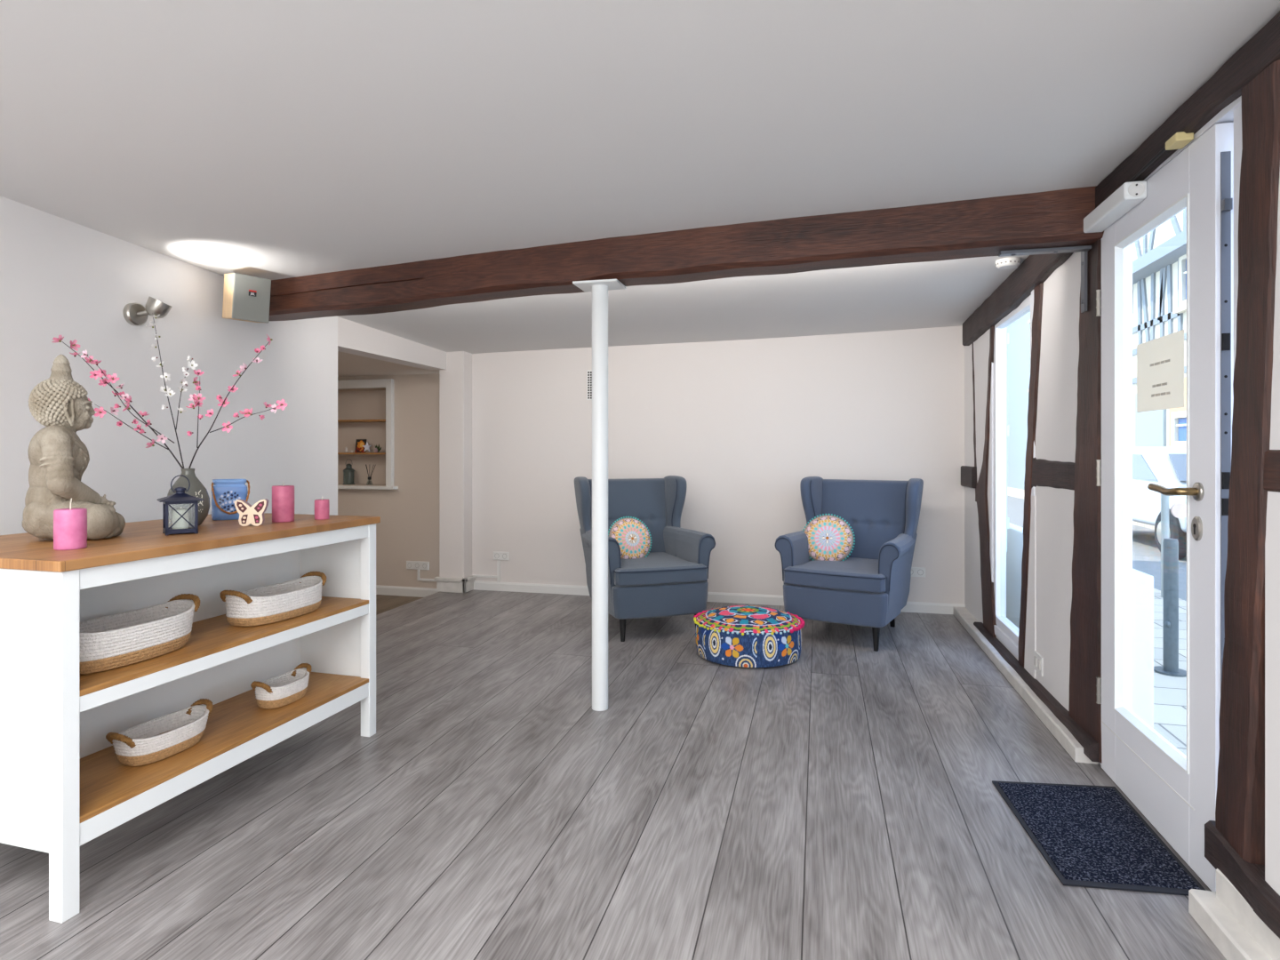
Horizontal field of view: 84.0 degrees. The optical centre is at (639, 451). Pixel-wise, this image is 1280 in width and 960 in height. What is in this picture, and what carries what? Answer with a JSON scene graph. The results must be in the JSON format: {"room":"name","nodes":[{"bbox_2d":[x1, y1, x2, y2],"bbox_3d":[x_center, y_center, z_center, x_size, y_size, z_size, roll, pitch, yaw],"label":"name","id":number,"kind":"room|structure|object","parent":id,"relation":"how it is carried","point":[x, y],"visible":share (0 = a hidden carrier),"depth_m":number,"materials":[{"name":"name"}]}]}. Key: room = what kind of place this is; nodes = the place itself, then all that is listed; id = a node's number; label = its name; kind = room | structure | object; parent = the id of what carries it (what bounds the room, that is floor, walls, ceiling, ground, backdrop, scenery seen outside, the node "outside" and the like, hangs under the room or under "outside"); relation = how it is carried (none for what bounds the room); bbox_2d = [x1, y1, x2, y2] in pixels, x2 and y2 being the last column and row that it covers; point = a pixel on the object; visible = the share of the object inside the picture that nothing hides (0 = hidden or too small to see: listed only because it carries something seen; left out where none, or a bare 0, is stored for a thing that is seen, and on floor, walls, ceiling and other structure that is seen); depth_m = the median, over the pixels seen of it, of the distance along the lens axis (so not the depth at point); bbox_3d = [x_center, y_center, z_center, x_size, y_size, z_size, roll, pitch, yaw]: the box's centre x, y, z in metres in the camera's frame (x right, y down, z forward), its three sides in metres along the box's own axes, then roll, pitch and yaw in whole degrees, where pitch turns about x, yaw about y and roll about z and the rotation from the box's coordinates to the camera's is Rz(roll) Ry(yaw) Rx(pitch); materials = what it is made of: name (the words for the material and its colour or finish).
{"room":"waiting room","nodes":[
{"label":"waiting room","id":0,"kind":"room"},
{"bbox_2d":[0,195,446,535],"bbox_3d":[-2.580,-0.025,2.659,0.200,2.450,7.100,0,0,14],"label":"wall","id":1,"kind":"structure","parent":0,"point":[73,281],"depth_m":3.38,"materials":[{"name":"white paint"}]},
{"bbox_2d":[122,296,172,326],"bbox_3d":[-2.254,-0.645,3.269,0.178,0.134,0.105,0,0,-7],"label":"wall spotlight","id":2,"kind":"object","parent":1,"relation":"attached to","point":[135,314],"visible":0.94,"depth_m":3.24,"materials":[{"name":"silver metal"}]},
{"bbox_2d":[337,374,405,586],"bbox_3d":[-2.912,0.300,6.980,1.550,2.400,0.280,0,0,14],"label":"wall","id":3,"kind":"structure","parent":0,"point":[353,404],"depth_m":6.79,"materials":[{"name":"beige paint"}]},
{"bbox_2d":[337,419,385,422],"bbox_3d":[-2.723,-0.297,6.912,0.790,0.016,0.200,0,0,14],"label":"niche shelf","id":4,"kind":"object","parent":3,"relation":"attached to","point":[339,420],"visible":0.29,"depth_m":6.83,"materials":[{"name":"brown wood"}]},
{"bbox_2d":[337,452,385,454],"bbox_3d":[-2.723,0.018,6.912,0.790,0.016,0.200,0,0,14],"label":"niche shelf","id":5,"kind":"object","parent":3,"relation":"attached to","point":[338,452],"visible":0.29,"depth_m":6.79,"materials":[{"name":"brown wood"}]},
{"bbox_2d":[354,439,366,452],"bbox_3d":[-2.710,-0.054,6.902,0.112,0.131,0.026,0,0,14],"label":"picture","id":6,"kind":"object","parent":5,"relation":"on","point":[359,443],"visible":0.92,"depth_m":6.90,"materials":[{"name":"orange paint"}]},
{"bbox_2d":[362,441,371,451],"bbox_3d":[-2.614,-0.047,6.812,0.097,0.092,0.016,0,0,14],"label":"star ornament","id":7,"kind":"object","parent":5,"relation":"on","point":[366,446],"visible":1,"depth_m":6.80,"materials":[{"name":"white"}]},
{"bbox_2d":[375,443,381,452],"bbox_3d":[-2.529,-0.034,6.874,0.068,0.084,0.040,0,0,14],"label":"leafy sprig","id":8,"kind":"object","parent":5,"relation":"on","point":[376,446],"visible":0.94,"depth_m":6.87,"materials":[{"name":"green plant"}]},
{"bbox_2d":[337,378,398,489],"bbox_3d":[-2.725,-0.163,6.863,0.970,1.035,0.295,0,0,14],"label":"frame","id":9,"kind":"object","parent":3,"relation":"attached to","point":[388,384],"visible":0.47,"depth_m":6.66,"materials":[{"name":"white"}]},
{"bbox_2d":[342,458,355,484],"bbox_3d":[-2.837,0.199,6.930,0.116,0.252,0.116,0,0,14],"label":"metal lantern","id":10,"kind":"object","parent":9,"relation":"on","point":[348,473],"visible":0.94,"depth_m":6.89,"materials":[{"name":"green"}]},
{"bbox_2d":[365,464,375,484],"bbox_3d":[-2.595,0.225,6.849,0.086,0.201,0.076,0,0,-28],"label":"reed diffuser","id":11,"kind":"object","parent":9,"relation":"on","point":[369,476],"visible":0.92,"depth_m":6.84,"materials":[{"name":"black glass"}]},
{"bbox_2d":[337,351,439,376],"bbox_3d":[-2.904,-0.810,5.885,2.100,0.180,2.000,0,0,14],"label":"ceiling","id":12,"kind":"structure","parent":0,"point":[348,364],"depth_m":6.16,"materials":[{"name":"beige paint"}]},
{"bbox_2d":[376,594,423,615],"bbox_3d":[-2.897,1.425,5.806,2.150,0.150,2.050,0,0,14],"label":"floor","id":13,"kind":"structure","parent":0,"point":[384,603],"depth_m":6.41,"materials":[{"name":"brown laminate"}]},
{"bbox_2d":[405,373,439,588],"bbox_3d":[-1.821,0.300,6.603,0.750,2.400,0.080,0,0,14],"label":"wall","id":14,"kind":"structure","parent":0,"point":[421,390],"depth_m":6.61,"materials":[{"name":"beige paint"}]},
{"bbox_2d":[376,584,437,597],"bbox_3d":[-2.584,1.308,6.745,2.300,0.085,0.015,0,0,14],"label":"baseboard","id":15,"kind":"structure","parent":14,"relation":"attached to","point":[388,590],"depth_m":6.64,"materials":[{"name":"white wood"}]},
{"bbox_2d":[406,560,429,569],"bbox_3d":[-2.064,1.059,6.615,0.231,0.078,0.014,0,0,14],"label":"wall socket","id":16,"kind":"object","parent":14,"relation":"attached to","point":[410,564],"visible":1,"depth_m":6.61,"materials":[{"name":"white plastic"}]},
{"bbox_2d":[416,569,435,581],"bbox_3d":[-1.847,1.150,6.562,0.460,0.100,0.012,0,0,14],"label":"duct","id":17,"kind":"object","parent":14,"relation":"attached to","point":[418,571],"visible":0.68,"depth_m":6.60,"materials":[{"name":"white plastic"}]},
{"bbox_2d":[0,589,1226,959],"bbox_3d":[-0.483,1.325,2.240,4.272,0.250,7.310,0,0,14],"label":"floor","id":18,"kind":"structure","parent":0,"point":[841,800],"depth_m":2.31,"materials":[{"name":"grey wood"}]},
{"bbox_2d":[0,512,380,923],"bbox_3d":[-1.661,0.739,2.521,0.784,0.923,1.294,0,0,16],"label":"console table","id":19,"kind":"object","parent":18,"relation":"on","point":[64,785],"visible":0.87,"depth_m":2.23,"materials":[{"name":"white paint"}]},
{"bbox_2d":[79,593,199,674],"bbox_3d":[-1.555,0.546,2.143,0.216,0.151,0.459,0,0,16],"label":"rope basket","id":20,"kind":"object","parent":19,"relation":"on","point":[118,640],"visible":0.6,"depth_m":2.13,"materials":[{"name":"white fabric"}]},
{"bbox_2d":[105,698,212,766],"bbox_3d":[-1.516,0.894,2.257,0.160,0.117,0.325,0,0,18],"label":"rope basket","id":21,"kind":"object","parent":19,"relation":"on","point":[160,738],"visible":1,"depth_m":2.23,"materials":[{"name":"white fabric"}]},
{"bbox_2d":[0,512,380,572],"bbox_3d":[-1.661,0.291,2.521,0.784,0.028,1.294,0,0,16],"label":"island countertop","id":22,"kind":"structure","parent":19,"relation":"on","point":[143,540],"depth_m":2.21,"materials":[{"name":"brown wood"}]},
{"bbox_2d":[53,498,87,550],"bbox_3d":[-1.629,0.205,2.033,0.076,0.143,0.076,0,0,14],"label":"pillar candle","id":23,"kind":"object","parent":22,"relation":"on","point":[69,524],"visible":1,"depth_m":2.00,"materials":[{"name":"pink wax"}]},
{"bbox_2d":[22,354,125,539],"bbox_3d":[-1.803,-0.015,2.270,0.257,0.585,0.322,0,0,-42],"label":"seated statue","id":24,"kind":"object","parent":22,"relation":"on","point":[59,459],"visible":0.96,"depth_m":2.18,"materials":[{"name":"stone"}]},
{"bbox_2d":[156,474,204,535],"bbox_3d":[-1.556,0.178,2.407,0.124,0.198,0.124,0,0,-38],"label":"candle lantern","id":25,"kind":"object","parent":22,"relation":"on","point":[180,497],"visible":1,"depth_m":2.38,"materials":[{"name":"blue metal"}]},
{"bbox_2d":[172,507,188,528],"bbox_3d":[-1.556,0.227,2.407,0.046,0.077,0.046,0,0,14],"label":"candle","id":26,"kind":"object","parent":25,"relation":"in","point":[181,524],"visible":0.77,"depth_m":2.39,"materials":[{"name":"beige wax"}]},
{"bbox_2d":[167,468,209,526],"bbox_3d":[-1.688,0.170,2.656,0.143,0.214,0.142,0,0,14],"label":"bud vase","id":27,"kind":"object","parent":22,"relation":"on","point":[196,489],"visible":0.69,"depth_m":2.63,"materials":[{"name":"grey ceramic"}]},
{"bbox_2d":[51,335,183,468],"bbox_3d":[-1.968,-0.156,2.635,0.541,0.577,0.130,0,0,9],"label":"branch","id":28,"kind":"object","parent":27,"relation":"in","point":[100,372],"visible":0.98,"depth_m":2.64,"materials":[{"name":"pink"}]},
{"bbox_2d":[146,314,198,468],"bbox_3d":[-1.763,-0.194,2.671,0.181,0.654,0.053,0,0,-2],"label":"branch","id":29,"kind":"object","parent":27,"relation":"in","point":[191,364],"visible":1,"depth_m":2.67,"materials":[{"name":"grey"}]},
{"bbox_2d":[185,334,287,468],"bbox_3d":[-1.495,-0.155,2.662,0.409,0.574,0.088,0,0,5],"label":"branch","id":30,"kind":"object","parent":27,"relation":"in","point":[196,399],"visible":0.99,"depth_m":2.67,"materials":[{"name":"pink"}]},
{"bbox_2d":[211,479,249,520],"bbox_3d":[-1.685,0.196,2.926,0.139,0.162,0.144,0,0,-32],"label":"lantern","id":31,"kind":"object","parent":22,"relation":"on","point":[225,492],"visible":0.84,"depth_m":2.87,"materials":[{"name":"blue"}]},
{"bbox_2d":[234,498,268,526],"bbox_3d":[-1.450,0.228,2.656,0.108,0.099,0.040,0,0,-16],"label":"ornament","id":32,"kind":"object","parent":22,"relation":"on","point":[249,514],"visible":1,"depth_m":2.64,"materials":[{"name":"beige wood"}]},
{"bbox_2d":[272,482,294,522],"bbox_3d":[-1.412,0.200,2.814,0.081,0.155,0.081,0,0,14],"label":"pillar candle","id":33,"kind":"object","parent":22,"relation":"on","point":[283,496],"visible":1,"depth_m":2.78,"materials":[{"name":"wax"}]},
{"bbox_2d":[314,496,329,519],"bbox_3d":[-1.304,0.231,2.916,0.057,0.093,0.057,0,0,14],"label":"pillar candle","id":34,"kind":"object","parent":22,"relation":"on","point":[322,507],"visible":1,"depth_m":2.89,"materials":[{"name":"wax"}]},
{"bbox_2d":[79,672,368,823],"bbox_3d":[-1.475,0.961,2.468,0.368,0.016,1.204,0,0,16],"label":"shelf","id":35,"kind":"object","parent":19,"relation":"attached to","point":[236,722],"depth_m":2.30,"materials":[{"name":"brown wood"}]},
{"bbox_2d":[79,596,368,696],"bbox_3d":[-1.475,0.631,2.468,0.368,0.016,1.204,0,0,16],"label":"shelf","id":36,"kind":"object","parent":19,"relation":"attached to","point":[212,636],"depth_m":2.36,"materials":[{"name":"brown wood"}]},
{"bbox_2d":[219,571,326,626],"bbox_3d":[-1.376,0.554,2.691,0.198,0.136,0.429,0,0,18],"label":"rope basket","id":37,"kind":"object","parent":19,"relation":"on","point":[278,602],"visible":1,"depth_m":2.61,"materials":[{"name":"white fabric"}]},
{"bbox_2d":[250,663,311,708],"bbox_3d":[-1.365,0.896,2.714,0.130,0.111,0.258,0,0,17],"label":"rope basket","id":38,"kind":"object","parent":19,"relation":"on","point":[282,690],"visible":1,"depth_m":2.68,"materials":[{"name":"white fabric"}]},
{"bbox_2d":[439,351,471,577],"bbox_3d":[-1.593,0.100,6.154,0.230,2.200,0.160,0,0,14],"label":"wall pier","id":39,"kind":"object","parent":18,"relation":"on","point":[455,382],"visible":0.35,"depth_m":6.08,"materials":[{"name":"white paint"}]},
{"bbox_2d":[434,575,476,592],"bbox_3d":[-1.591,1.137,6.133,0.295,0.125,0.200,0,0,14],"label":"baseboard","id":40,"kind":"object","parent":39,"relation":"attached to","point":[444,584],"visible":1,"depth_m":6.05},
{"bbox_2d":[572,279,626,711],"bbox_3d":[-0.187,0.209,3.326,0.210,1.982,0.170,0,0,14],"label":"support post","id":41,"kind":"object","parent":18,"relation":"on","point":[599,289],"visible":1,"depth_m":3.29,"materials":[{"name":"white metal"}]},
{"bbox_2d":[574,475,715,641],"bbox_3d":[0.015,0.691,4.941,0.809,1.019,0.940,0,0,-18],"label":"wingback armchair","id":42,"kind":"object","parent":18,"relation":"on","point":[672,580],"visible":0.72,"depth_m":4.73,"materials":[{"name":"blue fabric"}]},
{"bbox_2d":[608,516,652,559],"bbox_3d":[-0.070,0.610,4.910,0.328,0.317,0.137,0,0,-30],"label":"round cushion","id":43,"kind":"object","parent":42,"relation":"on","point":[633,537],"visible":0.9,"depth_m":4.88,"materials":[{"name":"fabric"}]},
{"bbox_2d":[614,552,707,586],"bbox_3d":[0.048,0.786,4.837,0.624,0.112,0.712,0,0,-18],"label":"seat cushion","id":44,"kind":"object","parent":42,"relation":"on","point":[658,569],"depth_m":4.55,"materials":[{"name":"blue fabric"}]},
{"bbox_2d":[693,605,804,667],"bbox_3d":[0.642,1.069,4.213,0.650,0.261,0.648,0,0,2],"label":"pouf","id":45,"kind":"object","parent":18,"relation":"on","point":[734,636],"visible":1,"depth_m":3.98,"materials":[{"name":"fabric"}]},
{"bbox_2d":[774,476,923,651],"bbox_3d":[1.403,0.691,4.745,0.809,1.019,0.940,0,0,31],"label":"wingback armchair","id":46,"kind":"object","parent":18,"relation":"on","point":[870,588],"visible":0.78,"depth_m":4.59,"materials":[{"name":"blue fabric"}]},
{"bbox_2d":[802,513,855,560],"bbox_3d":[1.273,0.595,4.820,0.355,0.341,0.136,0,0,19],"label":"round cushion","id":47,"kind":"object","parent":46,"relation":"on","point":[830,538],"visible":0.98,"depth_m":4.78,"materials":[{"name":"fabric"}]},
{"bbox_2d":[784,557,886,592],"bbox_3d":[1.347,0.786,4.652,0.624,0.112,0.712,0,0,31],"label":"seat cushion","id":48,"kind":"object","parent":46,"relation":"on","point":[852,574],"depth_m":4.41,"materials":[{"name":"blue fabric"}]},
{"bbox_2d":[992,780,1206,895],"bbox_3d":[1.409,1.194,2.255,0.414,0.009,0.679,0,0,14],"label":"door mat","id":49,"kind":"object","parent":18,"relation":"on","point":[1092,836],"visible":0.89,"depth_m":2.18,"materials":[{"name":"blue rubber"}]},
{"bbox_2d":[0,0,1279,353],"bbox_3d":[-0.477,-1.072,2.264,4.312,0.456,7.360,0,0,14],"label":"ceiling","id":50,"kind":"structure","parent":0,"point":[272,140],"depth_m":2.17,"materials":[{"name":"white paint"}]},
{"bbox_2d":[222,272,271,322],"bbox_3d":[-2.043,-0.785,3.670,0.213,0.237,0.178,0,0,38],"label":"electrical box","id":51,"kind":"object","parent":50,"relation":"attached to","point":[245,298],"visible":1,"depth_m":3.60,"materials":[{"name":"beige metal"}]},
{"bbox_2d":[268,185,1103,320],"bbox_3d":[-0.187,-0.875,3.359,4.141,0.270,0.202,0,0,18],"label":"ceiling beam","id":52,"kind":"structure","parent":50,"relation":"attached to","point":[988,227],"depth_m":3.11,"materials":[{"name":"brown wood"}]},
{"bbox_2d":[995,256,1020,269],"bbox_3d":[1.855,-0.947,3.586,0.112,0.036,0.112,0,0,14],"label":"smoke detector","id":53,"kind":"object","parent":50,"relation":"attached to","point":[1012,262],"visible":1,"depth_m":3.55,"materials":[{"name":"white plastic"}]},
{"bbox_2d":[472,325,964,604],"bbox_3d":[0.438,0.050,5.803,4.262,2.300,0.150,0,0,14],"label":"wall","id":54,"kind":"structure","parent":0,"point":[743,422],"depth_m":5.66,"materials":[{"name":"white paint"}]},
{"bbox_2d":[472,574,496,577],"bbox_3d":[-1.348,1.081,6.168,0.240,0.018,0.012,0,0,14],"label":"duct","id":55,"kind":"object","parent":54,"relation":"attached to","point":[476,575],"visible":0.86,"depth_m":6.16,"materials":[{"name":"white plastic"}]},
{"bbox_2d":[496,560,500,582],"bbox_3d":[-1.219,1.032,6.136,0.025,0.187,0.012,0,0,14],"label":"duct","id":56,"kind":"object","parent":54,"relation":"attached to","point":[498,561],"visible":1,"depth_m":6.13,"materials":[{"name":"white plastic"}]},
{"bbox_2d":[493,551,509,560],"bbox_3d":[-1.198,0.900,6.129,0.144,0.072,0.014,0,0,14],"label":"wall socket","id":57,"kind":"object","parent":54,"relation":"attached to","point":[497,556],"visible":1,"depth_m":6.12,"materials":[{"name":"white plastic"}]},
{"bbox_2d":[586,369,591,399],"bbox_3d":[-0.358,-0.555,5.920,0.176,0.250,0.010,0,0,14],"label":"air vent","id":58,"kind":"object","parent":54,"relation":"in","point":[588,372],"visible":0.27,"depth_m":5.93,"materials":[{"name":"white plastic"}]},
{"bbox_2d":[473,580,965,614],"bbox_3d":[0.462,1.163,5.711,3.972,0.075,0.018,0,0,14],"label":"baseboard","id":59,"kind":"structure","parent":54,"relation":"attached to","point":[513,587],"depth_m":5.66,"materials":[{"name":"white wood"}]},
{"bbox_2d":[910,567,925,576],"bbox_3d":[2.056,0.900,5.311,0.144,0.072,0.014,0,0,14],"label":"wall socket","id":60,"kind":"object","parent":54,"relation":"attached to","point":[916,572],"visible":0.67,"depth_m":5.30,"materials":[{"name":"white plastic"}]},
{"bbox_2d":[964,251,1101,767],"bbox_3d":[1.563,0.125,1.778,0.095,2.550,7.410,0,0,14],"label":"wall","id":61,"kind":"structure","parent":0,"point":[1057,398],"depth_m":3.31,"materials":[{"name":"white paint"}]},
{"bbox_2d":[960,465,976,487],"bbox_3d":[2.324,0.178,5.020,0.044,0.147,0.390,0,0,14],"label":"timber","id":62,"kind":"structure","parent":61,"relation":"attached to","point":[968,474],"depth_m":4.95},
{"bbox_2d":[971,342,977,501],"bbox_3d":[2.302,-0.230,4.880,0.017,1.140,0.211,0,0,14],"label":"timber","id":63,"kind":"structure","parent":61,"relation":"attached to","point":[974,431],"depth_m":4.89,"materials":[{"name":"brown wood"}]},
{"bbox_2d":[976,325,996,637],"bbox_3d":[2.218,0.165,4.556,0.028,1.990,0.537,0,0,14],"label":"timber","id":64,"kind":"structure","parent":61,"relation":"attached to","point":[988,610],"depth_m":4.51,"materials":[{"name":"brown wood"}]},
{"bbox_2d":[1006,327,1008,551],"bbox_3d":[2.397,-0.100,4.718,0.050,1.500,0.220,0,0,14],"label":"window frame","id":65,"kind":"structure","parent":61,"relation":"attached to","point":[1007,334],"depth_m":4.61,"materials":[{"name":"grey paint"}]},
{"bbox_2d":[990,289,1035,658],"bbox_3d":[2.102,0.125,3.978,0.066,1.970,0.940,0,0,14],"label":"window","id":66,"kind":"structure","parent":61,"relation":"in","point":[1005,630],"depth_m":4.33,"materials":[{"name":"white paint"}]},
{"bbox_2d":[953,606,1098,764],"bbox_3d":[2.033,1.170,3.983,0.081,0.060,2.567,0,0,14],"label":"baseboard","id":67,"kind":"structure","parent":61,"relation":"attached to","point":[964,617],"depth_m":3.41,"materials":[{"name":"white wood"}]},
{"bbox_2d":[1018,282,1043,667],"bbox_3d":[1.976,0.135,3.592,0.029,2.030,0.426,0,0,14],"label":"timber","id":68,"kind":"structure","parent":61,"relation":"attached to","point":[1038,290],"depth_m":3.58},
{"bbox_2d":[973,621,1099,762],"bbox_3d":[1.979,1.137,3.689,0.063,0.073,2.080,0,0,14],"label":"timber","id":69,"kind":"structure","parent":61,"relation":"attached to","point":[1091,747],"depth_m":3.20,"materials":[{"name":"wood"}]},
{"bbox_2d":[1033,650,1043,676],"bbox_3d":[1.938,1.030,3.462,0.012,0.090,0.130,0,0,14],"label":"wall socket","id":70,"kind":"object","parent":61,"relation":"attached to","point":[1038,660],"visible":1,"depth_m":3.44,"materials":[{"name":"white plastic"}]},
{"bbox_2d":[1031,456,1074,490],"bbox_3d":[1.893,0.100,3.257,0.019,0.200,0.660,0,0,14],"label":"timber","id":71,"kind":"structure","parent":61,"relation":"attached to","point":[1060,475],"depth_m":3.24,"materials":[{"name":"brown wood"}]},
{"bbox_2d":[1068,239,1101,762],"bbox_3d":[1.810,0.135,2.832,0.088,2.070,0.366,0,0,14],"label":"timber","id":72,"kind":"structure","parent":61,"relation":"attached to","point":[1085,612],"depth_m":2.79,"materials":[{"name":"brown wood"}]},
{"bbox_2d":[998,245,1091,312],"bbox_3d":[1.594,-0.672,2.816,0.320,0.244,0.080,0,0,14],"label":"bracket","id":73,"kind":"object","parent":72,"relation":"attached to","point":[1084,250],"visible":1,"depth_m":2.79,"materials":[{"name":"grey metal"}]},
{"bbox_2d":[962,11,1279,345],"bbox_3d":[1.469,-0.877,1.642,0.055,0.245,7.100,0,0,14],"label":"timber","id":74,"kind":"structure","parent":61,"relation":"attached to","point":[1226,85],"depth_m":2.17,"materials":[{"name":"brown wood"}]},
{"bbox_2d":[1083,96,1242,891],"bbox_3d":[1.646,0.140,2.257,0.168,2.130,1.020,0,0,14],"label":"door","id":75,"kind":"structure","parent":61,"relation":"in","point":[1176,791],"depth_m":2.03,"materials":[{"name":"white paint"}]},
{"bbox_2d":[1136,329,1183,412],"bbox_3d":[1.650,-0.247,2.261,0.002,0.230,0.320,0,0,14],"label":"paper notice","id":76,"kind":"object","parent":75,"relation":"attached to","point":[1160,361],"visible":1,"depth_m":2.25,"materials":[{"name":"beige paper"}]},
{"bbox_2d":[1215,59,1279,864],"bbox_3d":[1.520,0.100,1.710,0.125,1.960,0.268,0,0,14],"label":"timber","id":77,"kind":"structure","parent":61,"relation":"attached to","point":[1240,796],"depth_m":1.70,"materials":[{"name":"brown wood"}]},
{"bbox_2d":[1216,868,1279,959],"bbox_3d":[1.044,1.097,0.006,0.062,0.087,3.720,0,0,14],"label":"wall","id":78,"kind":"structure","parent":0,"point":[1231,899],"depth_m":1.69,"materials":[{"name":"white paint"}]},
{"bbox_2d":[1188,888,1271,959],"bbox_3d":[1.002,1.168,0.029,0.061,0.064,3.745,0,0,14],"label":"baseboard","id":79,"kind":"structure","parent":78,"relation":"attached to","point":[1217,922],"depth_m":1.72,"materials":[{"name":"white wood"}]},
{"bbox_2d":[1264,170,1279,895],"bbox_3d":[1.040,0.065,-0.076,0.039,2.030,3.560,0,0,14],"label":"wall","id":80,"kind":"structure","parent":0,"point":[1272,544],"depth_m":1.62,"materials":[{"name":"white paint"}]},
{"bbox_2d":[1204,820,1279,938],"bbox_3d":[1.056,1.028,0.034,0.072,0.115,3.780,0,0,14],"label":"timber","id":81,"kind":"structure","parent":80,"relation":"attached to","point":[1248,878],"depth_m":1.70,"materials":[{"name":"brown wood"}]},
{"bbox_2d":[1263,449,1279,492],"bbox_3d":[1.309,0.046,1.001,0.052,0.112,1.380,0,0,14],"label":"timber","id":82,"kind":"structure","parent":80,"relation":"attached to","point":[1271,479],"depth_m":1.62,"materials":[{"name":"brown wood"}]},
{"label":"outside","id":83,"kind":"structure","parent":0,"visible":0},
{"bbox_2d":[1007,487,1154,529],"bbox_3d":[9.376,1.390,11.564,1.350,0.220,33.000,0,0,14],"label":"pavement","id":84,"kind":"structure","parent":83,"point":[1011,492],"depth_m":21.12,"materials":[{"name":"grey concrete"}]},
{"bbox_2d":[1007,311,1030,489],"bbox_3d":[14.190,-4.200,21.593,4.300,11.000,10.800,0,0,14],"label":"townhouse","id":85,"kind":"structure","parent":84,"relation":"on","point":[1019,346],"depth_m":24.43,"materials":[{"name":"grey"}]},
{"bbox_2d":[1132,208,1186,446],"bbox_3d":[11.857,-4.950,11.508,4.510,12.500,10.300,0,0,14],"label":"house","id":86,"kind":"structure","parent":84,"relation":"on","point":[1159,257],"depth_m":14.65,"materials":[{"name":"beige"}]},
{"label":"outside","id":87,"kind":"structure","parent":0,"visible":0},
{"bbox_2d":[1153,588,1186,755],"bbox_3d":[5.341,1.400,12.578,1.970,0.200,33.000,0,0,14],"label":"pavement","id":88,"kind":"structure","parent":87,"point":[1170,692],"depth_m":3.87,"materials":[{"name":"grey concrete"}]},
{"bbox_2d":[1006,522,1153,728],"bbox_3d":[2.937,0.940,5.655,0.100,0.720,4.800,0,0,14],"label":"wall","id":89,"kind":"structure","parent":88,"relation":"on","point":[1142,583],"depth_m":3.33,"materials":[{"name":"white paint"}]},
{"bbox_2d":[1153,538,1186,677],"bbox_3d":[3.124,0.905,4.185,0.170,0.790,0.170,0,0,14],"label":"bollard","id":90,"kind":"object","parent":88,"relation":"on","point":[1170,667],"visible":0.95,"depth_m":4.16,"materials":[{"name":"grey metal"}]},
{"bbox_2d":[1160,493,1186,597],"bbox_3d":[4.747,0.815,6.305,0.207,0.970,0.067,0,0,34],"label":"sign pole","id":91,"kind":"object","parent":88,"relation":"on","point":[1179,510],"visible":0.59,"depth_m":6.32,"materials":[{"name":"grey paint"}]},
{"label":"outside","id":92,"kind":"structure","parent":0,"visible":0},
{"bbox_2d":[1007,495,1186,600],"bbox_3d":[8.139,1.445,11.875,3.800,0.210,33.000,0,0,14],"label":"road","id":93,"kind":"structure","parent":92,"point":[1146,553],"depth_m":9.53,"materials":[{"name":"grey asphalt"}]},
{"bbox_2d":[1132,446,1186,558],"bbox_3d":[7.768,0.630,9.987,1.820,1.420,4.143,0,0,14],"label":"parked car","id":94,"kind":"object","parent":93,"relation":"on","point":[1164,466],"visible":0.12,"depth_m":9.40,"materials":[{"name":"grey paint"}]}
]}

